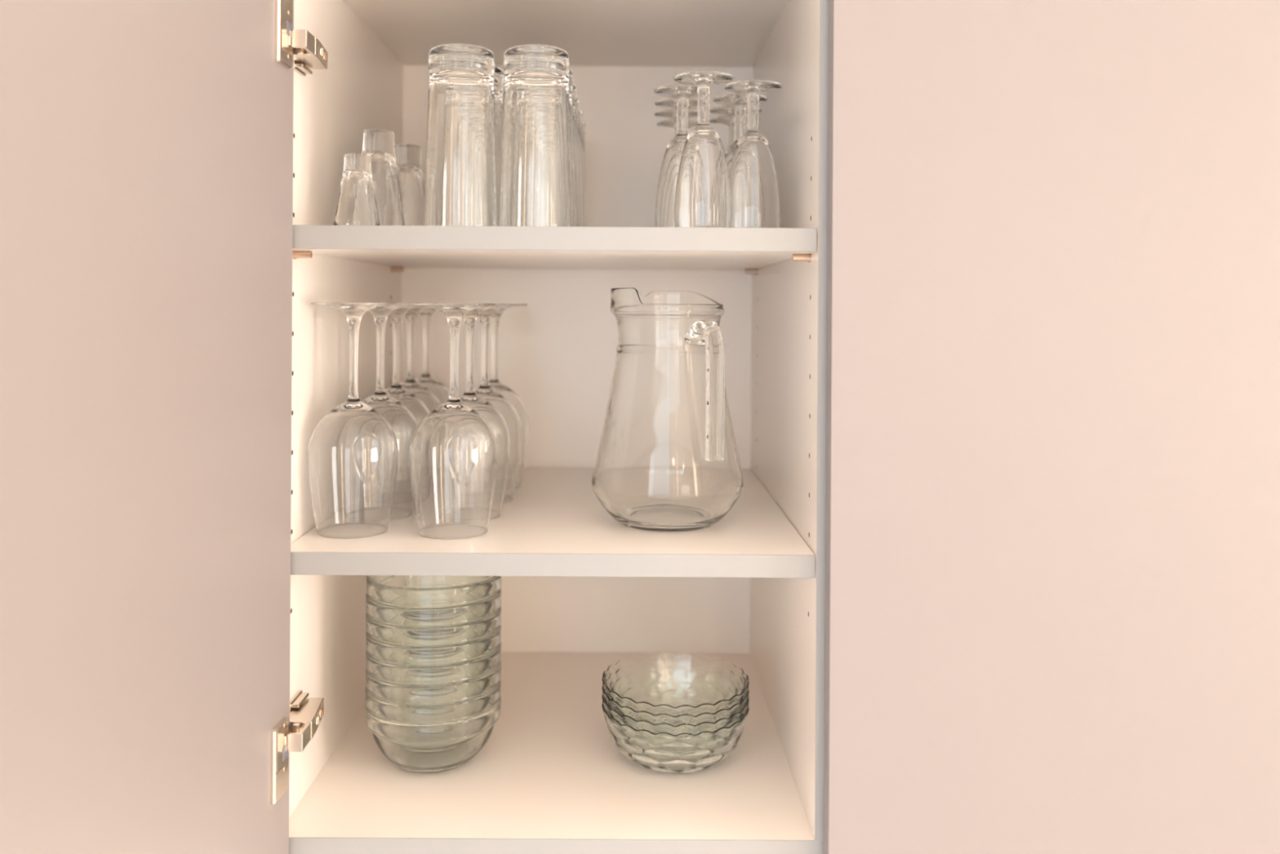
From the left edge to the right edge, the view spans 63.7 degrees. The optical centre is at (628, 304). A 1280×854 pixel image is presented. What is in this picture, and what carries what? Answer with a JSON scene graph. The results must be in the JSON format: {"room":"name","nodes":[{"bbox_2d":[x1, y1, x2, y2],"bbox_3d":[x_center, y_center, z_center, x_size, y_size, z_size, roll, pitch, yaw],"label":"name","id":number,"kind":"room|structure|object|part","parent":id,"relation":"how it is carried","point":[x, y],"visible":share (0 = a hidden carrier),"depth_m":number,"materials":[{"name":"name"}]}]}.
{"room":"kitchen","nodes":[
{"label":"kitchen","id":0,"kind":"room"},
{"bbox_3d":[-0.002,0.370,1.310,4.600,2.500,0.100,0,0,0],"label":"wall","id":1,"kind":"structure","parent":0,"visible":0},
{"bbox_2d":[0,0,1279,853],"bbox_3d":[0.154,0.066,0.800,0.911,0.736,0.897,0,0,0],"label":"upper cabinet","id":2,"kind":"object","parent":1,"relation":"attached to","point":[994,567],"visible":0.91,"depth_m":0.78,"materials":[{"name":"beige laminate"}]},
{"bbox_3d":[-0.281,0.064,0.574,0.019,0.737,0.446,0,0,3],"label":"door","id":3,"kind":"part","parent":2,"relation":"part of","materials":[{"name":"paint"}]},
{"bbox_3d":[-0.261,0.341,0.775,0.004,0.056,0.034,0,0,3],"label":"cup plate","id":4,"kind":"part","parent":2,"relation":"part of","materials":[{"name":"silver metal"}]},
{"bbox_3d":[-0.258,-0.207,0.775,0.004,0.056,0.034,0,0,3],"label":"cup plate","id":5,"kind":"part","parent":2,"relation":"part of","materials":[{"name":"silver metal"}]},
{"bbox_3d":[-0.269,0.331,0.837,0.010,0.025,0.046,0,0,0],"label":"mounting plate","id":6,"kind":"part","parent":2,"relation":"part of","materials":[{"name":"silver metal"}]},
{"bbox_3d":[-0.265,-0.201,0.837,0.010,0.025,0.046,0,0,0],"label":"mounting plate","id":7,"kind":"part","parent":2,"relation":"part of","materials":[{"name":"silver metal"}]},
{"bbox_3d":[-0.281,0.063,1.016,0.018,0.700,0.432,0,0,0],"label":"panel","id":8,"kind":"part","parent":2,"relation":"part of","materials":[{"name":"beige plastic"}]},
{"bbox_2d":[307,302,398,538],"bbox_3d":[-0.234,0.095,0.876,0.074,0.194,0.074,0,0,0],"label":"wine glass","id":9,"kind":"object","parent":2,"relation":"on","point":[353,451],"visible":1,"depth_m":0.85,"materials":[{"name":"clear glass"}]},
{"bbox_2d":[307,396,398,538],"bbox_3d":[-0.234,0.135,0.876,0.074,0.114,0.074,0,0,0],"label":"bowl","id":10,"kind":"object","parent":9,"relation":"attached to","point":[353,451],"depth_m":0.85,"materials":[{"name":"clear glass"}]},
{"bbox_3d":[-0.234,0.048,0.876,0.010,0.061,0.010,0,0,0],"label":"stem","id":11,"kind":"part","parent":9,"relation":"part of","materials":[{"name":"clear glass"}]},
{"bbox_2d":[333,153,380,225],"bbox_3d":[-0.229,-0.094,0.870,0.040,0.064,0.040,0,0,0],"label":"shot glass","id":12,"kind":"object","parent":2,"relation":"on","point":[357,205],"visible":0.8,"depth_m":0.86,"materials":[{"name":"clear glass"}]},
{"bbox_2d":[361,128,404,225],"bbox_3d":[-0.226,-0.110,0.930,0.051,0.094,0.051,0,0,0],"label":"tumbler","id":13,"kind":"object","parent":2,"relation":"on","point":[379,144],"visible":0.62,"depth_m":0.92,"materials":[{"name":"clear glass"}]},
{"bbox_2d":[361,302,417,519],"bbox_3d":[-0.228,0.095,0.945,0.074,0.194,0.074,0,0,0],"label":"wine glass","id":14,"kind":"object","parent":2,"relation":"on","point":[402,420],"visible":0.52,"depth_m":0.93,"materials":[{"name":"clear glass"}]},
{"bbox_3d":[-0.228,0.048,0.945,0.010,0.061,0.010,0,0,0],"label":"stem","id":15,"kind":"part","parent":14,"relation":"part of","materials":[{"name":"clear glass"}]},
{"bbox_2d":[361,390,417,519],"bbox_3d":[-0.228,0.135,0.945,0.074,0.114,0.074,0,0,0],"label":"bowl","id":16,"kind":"object","parent":14,"relation":"attached to","point":[402,421],"depth_m":0.93,"materials":[{"name":"clear glass"}]},
{"bbox_2d":[385,305,430,424],"bbox_3d":[-0.231,0.095,1.022,0.074,0.194,0.074,0,0,0],"label":"wine glass","id":17,"kind":"object","parent":2,"relation":"on","point":[414,403],"visible":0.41,"depth_m":1.02,"materials":[{"name":"clear glass"}]},
{"bbox_3d":[-0.230,0.048,1.022,0.010,0.061,0.010,0,0,0],"label":"stem","id":18,"kind":"part","parent":17,"relation":"part of","materials":[{"name":"clear glass"}]},
{"bbox_2d":[385,383,430,424],"bbox_3d":[-0.231,0.135,1.022,0.074,0.114,0.074,0,0,0],"label":"bowl","id":19,"kind":"object","parent":17,"relation":"on","point":[413,402],"depth_m":1.01,"materials":[{"name":"clear glass"}]},
{"bbox_2d":[394,143,425,225],"bbox_3d":[-0.219,-0.110,1.015,0.051,0.094,0.051,0,0,0],"label":"tumbler","id":20,"kind":"object","parent":2,"relation":"on","point":[408,157],"visible":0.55,"depth_m":1.00,"materials":[{"name":"clear glass"}]},
{"bbox_2d":[400,306,441,411],"bbox_3d":[-0.233,0.095,1.098,0.074,0.194,0.074,0,0,0],"label":"wine glass","id":21,"kind":"object","parent":2,"relation":"on","point":[427,396],"visible":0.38,"depth_m":1.09,"materials":[{"name":"clear glass"}]},
{"bbox_3d":[-0.233,0.048,1.098,0.010,0.061,0.010,0,0,0],"label":"stem","id":22,"kind":"part","parent":21,"relation":"part of","materials":[{"name":"clear glass"}]},
{"bbox_2d":[400,377,441,411],"bbox_3d":[-0.233,0.135,1.098,0.074,0.114,0.074,0,0,0],"label":"bowl","id":23,"kind":"object","parent":21,"relation":"on","point":[426,395],"depth_m":1.09,"materials":[{"name":"clear glass"}]},
{"bbox_2d":[415,306,449,404],"bbox_3d":[-0.231,0.095,1.172,0.074,0.194,0.074,0,0,0],"label":"wine glass","id":24,"kind":"object","parent":2,"relation":"on","point":[438,388],"visible":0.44,"depth_m":1.17,"materials":[{"name":"clear glass"}]},
{"bbox_3d":[-0.231,0.048,1.172,0.010,0.061,0.010,0,0,0],"label":"stem","id":25,"kind":"part","parent":24,"relation":"part of","materials":[{"name":"clear glass"}]},
{"bbox_2d":[415,373,449,404],"bbox_3d":[-0.231,0.135,1.172,0.074,0.114,0.074,0,0,0],"label":"bowl","id":26,"kind":"object","parent":24,"relation":"on","point":[442,392],"depth_m":1.16,"materials":[{"name":"clear glass"}]},
{"bbox_2d":[364,695,501,773],"bbox_3d":[-0.178,0.386,0.940,0.122,0.055,0.122,0,0,0],"label":"bowl","id":27,"kind":"object","parent":2,"relation":"on","point":[437,748],"visible":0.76,"depth_m":0.89,"materials":[{"name":"clear glass"}]},
{"bbox_2d":[364,677,501,724],"bbox_3d":[-0.178,0.370,0.940,0.122,0.055,0.122,0,0,0],"label":"bowl","id":28,"kind":"object","parent":27,"relation":"on","point":[466,708],"visible":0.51,"depth_m":0.89,"materials":[{"name":"clear glass"}]},
{"bbox_2d":[365,659,501,705],"bbox_3d":[-0.177,0.353,0.940,0.122,0.055,0.122,0,0,0],"label":"bowl","id":29,"kind":"object","parent":28,"relation":"on","point":[381,689],"visible":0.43,"depth_m":0.89,"materials":[{"name":"clear glass"}]},
{"bbox_2d":[365,640,501,685],"bbox_3d":[-0.177,0.336,0.940,0.122,0.055,0.122,0,0,0],"label":"bowl","id":30,"kind":"object","parent":29,"relation":"on","point":[473,668],"visible":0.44,"depth_m":0.89,"materials":[{"name":"clear glass"}]},
{"bbox_2d":[365,622,501,666],"bbox_3d":[-0.178,0.320,0.940,0.122,0.055,0.122,0,0,0],"label":"bowl","id":31,"kind":"object","parent":30,"relation":"on","point":[474,649],"visible":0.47,"depth_m":0.89,"materials":[{"name":"clear glass"}]},
{"bbox_2d":[365,604,501,646],"bbox_3d":[-0.178,0.303,0.940,0.122,0.055,0.122,0,0,0],"label":"bowl","id":32,"kind":"object","parent":31,"relation":"on","point":[473,630],"visible":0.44,"depth_m":0.89,"materials":[{"name":"clear glass"}]},
{"bbox_2d":[365,588,501,627],"bbox_3d":[-0.177,0.287,0.940,0.122,0.055,0.122,0,0,0],"label":"bowl","id":33,"kind":"object","parent":32,"relation":"on","point":[379,611],"visible":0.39,"depth_m":0.89,"materials":[{"name":"clear glass"}]},
{"bbox_2d":[365,575,502,608],"bbox_3d":[-0.177,0.270,0.940,0.122,0.055,0.122,0,0,0],"label":"bowl","id":34,"kind":"object","parent":33,"relation":"on","point":[475,592],"visible":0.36,"depth_m":0.89,"materials":[{"name":"clear glass"}]},
{"bbox_2d":[367,575,493,588],"bbox_3d":[-0.177,0.253,0.940,0.122,0.055,0.122,0,0,0],"label":"bowl","id":35,"kind":"object","parent":34,"relation":"on","point":[402,581],"visible":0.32,"depth_m":0.88,"materials":[{"name":"clear glass"}]},
{"bbox_2d":[408,302,497,538],"bbox_3d":[-0.149,0.096,0.876,0.074,0.194,0.074,0,0,0],"label":"wine glass","id":36,"kind":"object","parent":2,"relation":"on","point":[453,452],"visible":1,"depth_m":0.85,"materials":[{"name":"clear glass"}]},
{"bbox_2d":[408,397,497,538],"bbox_3d":[-0.149,0.136,0.876,0.074,0.114,0.074,0,0,0],"label":"bowl","id":37,"kind":"object","parent":36,"relation":"attached to","point":[453,452],"depth_m":0.85,"materials":[{"name":"clear glass"}]},
{"bbox_3d":[-0.148,0.048,0.876,0.010,0.061,0.010,0,0,0],"label":"stem","id":38,"kind":"part","parent":36,"relation":"part of","materials":[{"name":"clear glass"}]},
{"bbox_2d":[423,43,497,226],"bbox_3d":[-0.138,-0.136,0.850,0.060,0.148,0.060,0,0,0],"label":"tumbler","id":39,"kind":"object","parent":2,"relation":"on","point":[460,189],"visible":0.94,"depth_m":0.83,"materials":[{"name":"clear glass"}]},
{"bbox_2d":[458,303,510,519],"bbox_3d":[-0.146,0.096,0.945,0.074,0.194,0.074,0,0,0],"label":"wine glass","id":40,"kind":"object","parent":2,"relation":"on","point":[490,412],"visible":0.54,"depth_m":0.94,"materials":[{"name":"clear glass"}]},
{"bbox_3d":[-0.146,0.048,0.945,0.010,0.061,0.010,0,0,0],"label":"stem","id":41,"kind":"part","parent":40,"relation":"part of","materials":[{"name":"clear glass"}]},
{"bbox_2d":[458,391,510,519],"bbox_3d":[-0.146,0.136,0.945,0.074,0.114,0.074,0,0,0],"label":"bowl","id":42,"kind":"object","parent":40,"relation":"attached to","point":[497,422],"depth_m":0.93,"materials":[{"name":"clear glass"}]},
{"bbox_2d":[474,303,521,502],"bbox_3d":[-0.143,0.096,1.022,0.074,0.194,0.074,0,0,0],"label":"wine glass","id":43,"kind":"object","parent":2,"relation":"on","point":[505,407],"visible":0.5,"depth_m":1.01,"materials":[{"name":"clear glass"}]},
{"bbox_3d":[-0.143,0.048,1.022,0.010,0.061,0.010,0,0,0],"label":"stem","id":44,"kind":"part","parent":43,"relation":"part of","materials":[{"name":"clear glass"}]},
{"bbox_2d":[474,384,521,502],"bbox_3d":[-0.144,0.136,1.022,0.074,0.114,0.074,0,0,0],"label":"bowl","id":45,"kind":"object","parent":43,"relation":"on","point":[505,407],"depth_m":1.01,"materials":[{"name":"clear glass"}]},
{"bbox_2d":[493,65,504,226],"bbox_3d":[-0.138,-0.136,0.912,0.060,0.148,0.060,0,0,-17],"label":"tumbler","id":46,"kind":"object","parent":2,"relation":"on","point":[499,76],"visible":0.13,"depth_m":0.90,"materials":[{"name":"clear glass"}]},
{"bbox_2d":[488,303,528,488],"bbox_3d":[-0.144,0.096,1.098,0.074,0.194,0.074,0,0,0],"label":"wine glass","id":47,"kind":"object","parent":2,"relation":"on","point":[494,383],"visible":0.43,"depth_m":1.09,"materials":[{"name":"clear glass"}]},
{"bbox_3d":[-0.143,0.048,1.098,0.010,0.061,0.010,0,0,0],"label":"stem","id":48,"kind":"part","parent":47,"relation":"part of","materials":[{"name":"clear glass"}]},
{"bbox_2d":[488,378,528,488],"bbox_3d":[-0.144,0.136,1.098,0.074,0.114,0.074,0,0,0],"label":"bowl","id":49,"kind":"object","parent":47,"relation":"on","point":[494,384],"depth_m":1.09,"materials":[{"name":"clear glass"}]},
{"bbox_2d":[498,44,572,226],"bbox_3d":[-0.077,-0.135,0.851,0.060,0.148,0.060,0,0,-12],"label":"tumbler","id":50,"kind":"object","parent":2,"relation":"on","point":[535,190],"visible":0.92,"depth_m":0.83,"materials":[{"name":"clear glass"}]},
{"bbox_2d":[290,467,815,577],"bbox_3d":[-0.064,0.202,1.013,0.417,0.018,0.423,0,0,0],"label":"shelf","id":51,"kind":"object","parent":2,"relation":"attached to","point":[555,523],"depth_m":0.83,"materials":[{"name":"beige wood"}]},
{"bbox_2d":[292,225,817,270],"bbox_3d":[-0.062,-0.052,1.013,0.417,0.019,0.423,0,0,0],"label":"shelf","id":52,"kind":"object","parent":2,"relation":"attached to","point":[325,247],"depth_m":0.80,"materials":[{"name":"beige wood"}]},
{"bbox_3d":[0.158,0.425,1.016,0.899,0.018,0.432,0,0,0],"label":"panel","id":53,"kind":"part","parent":2,"relation":"part of","materials":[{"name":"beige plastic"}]},
{"bbox_3d":[0.162,-0.293,1.016,0.899,0.018,0.432,0,0,0],"label":"panel","id":54,"kind":"part","parent":2,"relation":"part of","materials":[{"name":"beige plastic"}]},
{"bbox_2d":[568,67,575,226],"bbox_3d":[-0.077,-0.135,0.913,0.060,0.148,0.060,0,0,-29],"label":"tumbler","id":55,"kind":"object","parent":2,"relation":"on","point":[571,74],"visible":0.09,"depth_m":0.91,"materials":[{"name":"clear glass"}]},
{"bbox_2d":[572,83,578,226],"bbox_3d":[-0.077,-0.135,0.976,0.060,0.148,0.060,0,0,44],"label":"tumbler","id":56,"kind":"object","parent":2,"relation":"on","point":[574,90],"visible":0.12,"depth_m":0.97,"materials":[{"name":"clear glass"}]},
{"bbox_3d":[0.160,0.066,1.240,0.899,0.736,0.016,0,0,0],"label":"panel","id":57,"kind":"part","parent":2,"relation":"part of","materials":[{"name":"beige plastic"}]},
{"bbox_2d":[576,97,581,226],"bbox_3d":[-0.077,-0.135,1.038,0.060,0.148,0.060,0,0,27],"label":"tumbler","id":58,"kind":"object","parent":2,"relation":"on","point":[578,100],"visible":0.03,"depth_m":1.03,"materials":[{"name":"clear glass"}]},
{"bbox_2d":[578,108,584,226],"bbox_3d":[-0.077,-0.135,1.101,0.060,0.148,0.060,0,0,10],"label":"tumbler","id":59,"kind":"object","parent":2,"relation":"on","point":[580,116],"visible":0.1,"depth_m":1.09,"materials":[{"name":"clear glass"}]},
{"bbox_2d":[582,120,586,226],"bbox_3d":[-0.077,-0.135,1.163,0.060,0.148,0.060,0,0,-7],"label":"tumbler","id":60,"kind":"object","parent":2,"relation":"on","point":[584,124],"visible":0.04,"depth_m":1.16,"materials":[{"name":"clear glass"}]},
{"bbox_2d":[591,287,743,531],"bbox_3d":[0.035,0.090,0.918,0.135,0.208,0.139,0,0,0],"label":"glass pitcher","id":61,"kind":"object","parent":2,"relation":"on","point":[667,459],"visible":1,"depth_m":0.87,"materials":[{"name":"clear glass"}]},
{"bbox_3d":[0.064,0.070,0.869,0.019,0.116,0.043,0,0,-32],"label":"handle","id":62,"kind":"part","parent":61,"relation":"part of","materials":[{"name":"clear glass"}]},
{"bbox_2d":[601,701,749,773],"bbox_3d":[0.043,0.391,0.950,0.135,0.048,0.135,0,0,18],"label":"scalloped bowl","id":63,"kind":"object","parent":2,"relation":"on","point":[662,752],"visible":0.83,"depth_m":0.90,"materials":[{"name":"clear glass"}]},
{"bbox_2d":[601,693,749,734],"bbox_3d":[0.043,0.383,0.950,0.135,0.048,0.135,0,0,18],"label":"scalloped bowl","id":64,"kind":"object","parent":63,"relation":"on","point":[623,719],"visible":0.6,"depth_m":0.89,"materials":[{"name":"clear glass"}]},
{"bbox_2d":[601,683,749,725],"bbox_3d":[0.043,0.375,0.950,0.135,0.048,0.135,0,0,18],"label":"scalloped bowl","id":65,"kind":"object","parent":64,"relation":"on","point":[623,710],"visible":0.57,"depth_m":0.89,"materials":[{"name":"clear glass"}]},
{"bbox_2d":[601,652,749,715],"bbox_3d":[0.043,0.367,0.950,0.135,0.048,0.135,0,0,18],"label":"scalloped bowl","id":66,"kind":"object","parent":65,"relation":"on","point":[672,684],"visible":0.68,"depth_m":0.99,"materials":[{"name":"clear glass"}]},
{"bbox_2d":[653,109,697,226],"bbox_3d":[0.050,-0.124,1.008,0.051,0.126,0.051,0,0,0],"label":"stemmed glass","id":67,"kind":"object","parent":2,"relation":"on","point":[671,114],"visible":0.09,"depth_m":1.00,"materials":[{"name":"clear glass"}]},
{"bbox_3d":[0.050,-0.165,1.008,0.010,0.028,0.010,0,0,0],"label":"stem","id":68,"kind":"part","parent":67,"relation":"part of","materials":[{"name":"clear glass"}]},
{"bbox_2d":[654,97,697,133],"bbox_3d":[0.049,-0.124,0.954,0.051,0.126,0.051,0,0,0],"label":"stemmed glass","id":69,"kind":"object","parent":2,"relation":"on","point":[670,103],"visible":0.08,"depth_m":0.94,"materials":[{"name":"clear glass"}]},
{"bbox_2d":[657,119,697,128],"bbox_3d":[0.054,-0.124,1.062,0.051,0.126,0.051,0,0,0],"label":"stemmed glass","id":70,"kind":"object","parent":2,"relation":"on","point":[670,124],"visible":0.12,"depth_m":1.05,"materials":[{"name":"clear glass"}]},
{"bbox_2d":[653,84,711,226],"bbox_3d":[0.047,-0.124,0.899,0.051,0.126,0.051,0,0,0],"label":"stemmed glass","id":71,"kind":"object","parent":2,"relation":"on","point":[666,188],"visible":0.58,"depth_m":0.89,"materials":[{"name":"clear glass"}]},
{"bbox_2d":[654,131,688,226],"bbox_3d":[0.047,-0.106,0.899,0.048,0.090,0.048,0,0,0],"label":"bowl","id":72,"kind":"object","parent":71,"relation":"on","point":[666,188],"depth_m":0.88,"materials":[{"name":"clear glass"}]},
{"bbox_3d":[0.047,-0.165,0.899,0.010,0.028,0.010,0,0,0],"label":"stem","id":73,"kind":"part","parent":71,"relation":"part of","materials":[{"name":"clear glass"}]},
{"bbox_2d":[672,71,734,227],"bbox_3d":[0.061,-0.124,0.848,0.051,0.126,0.051,0,0,0],"label":"stemmed glass","id":74,"kind":"object","parent":2,"relation":"on","point":[703,197],"visible":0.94,"depth_m":0.83,"materials":[{"name":"clear glass"}]},
{"bbox_3d":[0.061,-0.165,0.848,0.010,0.028,0.010,0,0,0],"label":"stem","id":75,"kind":"part","parent":74,"relation":"part of","materials":[{"name":"clear glass"}]},
{"bbox_2d":[674,120,732,227],"bbox_3d":[0.061,-0.106,0.848,0.048,0.090,0.048,0,0,0],"label":"bowl","id":76,"kind":"object","parent":74,"relation":"attached to","point":[703,197],"depth_m":0.83,"materials":[{"name":"clear glass"}]},
{"bbox_2d":[709,115,759,146],"bbox_3d":[0.106,-0.123,1.041,0.051,0.126,0.051,0,0,0],"label":"stemmed glass","id":77,"kind":"object","parent":2,"relation":"on","point":[724,120],"visible":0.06,"depth_m":1.03,"materials":[{"name":"clear glass"}]},
{"bbox_3d":[0.106,-0.165,1.041,0.010,0.028,0.010,0,0,0],"label":"stem","id":78,"kind":"part","parent":77,"relation":"part of","materials":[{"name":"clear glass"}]},
{"bbox_2d":[709,105,761,145],"bbox_3d":[0.102,-0.123,0.987,0.051,0.126,0.051,0,0,0],"label":"stemmed glass","id":79,"kind":"object","parent":2,"relation":"on","point":[726,110],"visible":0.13,"depth_m":0.98,"materials":[{"name":"clear glass"}]},
{"bbox_3d":[0.102,-0.165,0.987,0.010,0.028,0.010,0,0,0],"label":"stem","id":80,"kind":"part","parent":79,"relation":"part of","materials":[{"name":"clear glass"}]},
{"bbox_2d":[712,93,768,173],"bbox_3d":[0.101,-0.123,0.933,0.051,0.126,0.051,0,0,0],"label":"stemmed glass","id":81,"kind":"object","parent":2,"relation":"on","point":[739,100],"visible":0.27,"depth_m":0.93,"materials":[{"name":"clear glass"}]},
{"bbox_2d":[724,137,739,173],"bbox_3d":[0.101,-0.105,0.933,0.048,0.090,0.048,0,0,0],"label":"bowl","id":82,"kind":"object","parent":81,"relation":"on","point":[729,153],"depth_m":0.92,"materials":[{"name":"clear glass"}]},
{"bbox_3d":[0.101,-0.165,0.933,0.010,0.028,0.010,0,0,0],"label":"stem","id":83,"kind":"part","parent":81,"relation":"part of","materials":[{"name":"clear glass"}]},
{"bbox_2d":[723,80,782,227],"bbox_3d":[0.106,-0.123,0.879,0.051,0.126,0.051,0,0,0],"label":"stemmed glass","id":84,"kind":"object","parent":2,"relation":"on","point":[753,177],"visible":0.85,"depth_m":0.86,"materials":[{"name":"clear glass"}]},
{"bbox_3d":[0.106,-0.165,0.879,0.010,0.028,0.010,0,0,0],"label":"stem","id":85,"kind":"part","parent":84,"relation":"part of","materials":[{"name":"clear glass"}]},
{"bbox_2d":[728,127,780,227],"bbox_3d":[0.106,-0.105,0.879,0.048,0.090,0.048,0,0,0],"label":"bowl","id":86,"kind":"object","parent":84,"relation":"on","point":[753,177],"depth_m":0.86,"materials":[{"name":"clear glass"}]},
{"bbox_3d":[0.155,0.066,1.016,0.018,0.700,0.432,0,0,0],"label":"partition panel","id":87,"kind":"part","parent":2,"relation":"part of","materials":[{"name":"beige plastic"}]},
{"bbox_3d":[0.381,0.068,0.788,0.455,0.736,0.019,0,0,0],"label":"door","id":88,"kind":"part","parent":2,"relation":"part of","materials":[{"name":"paint"}]}
]}

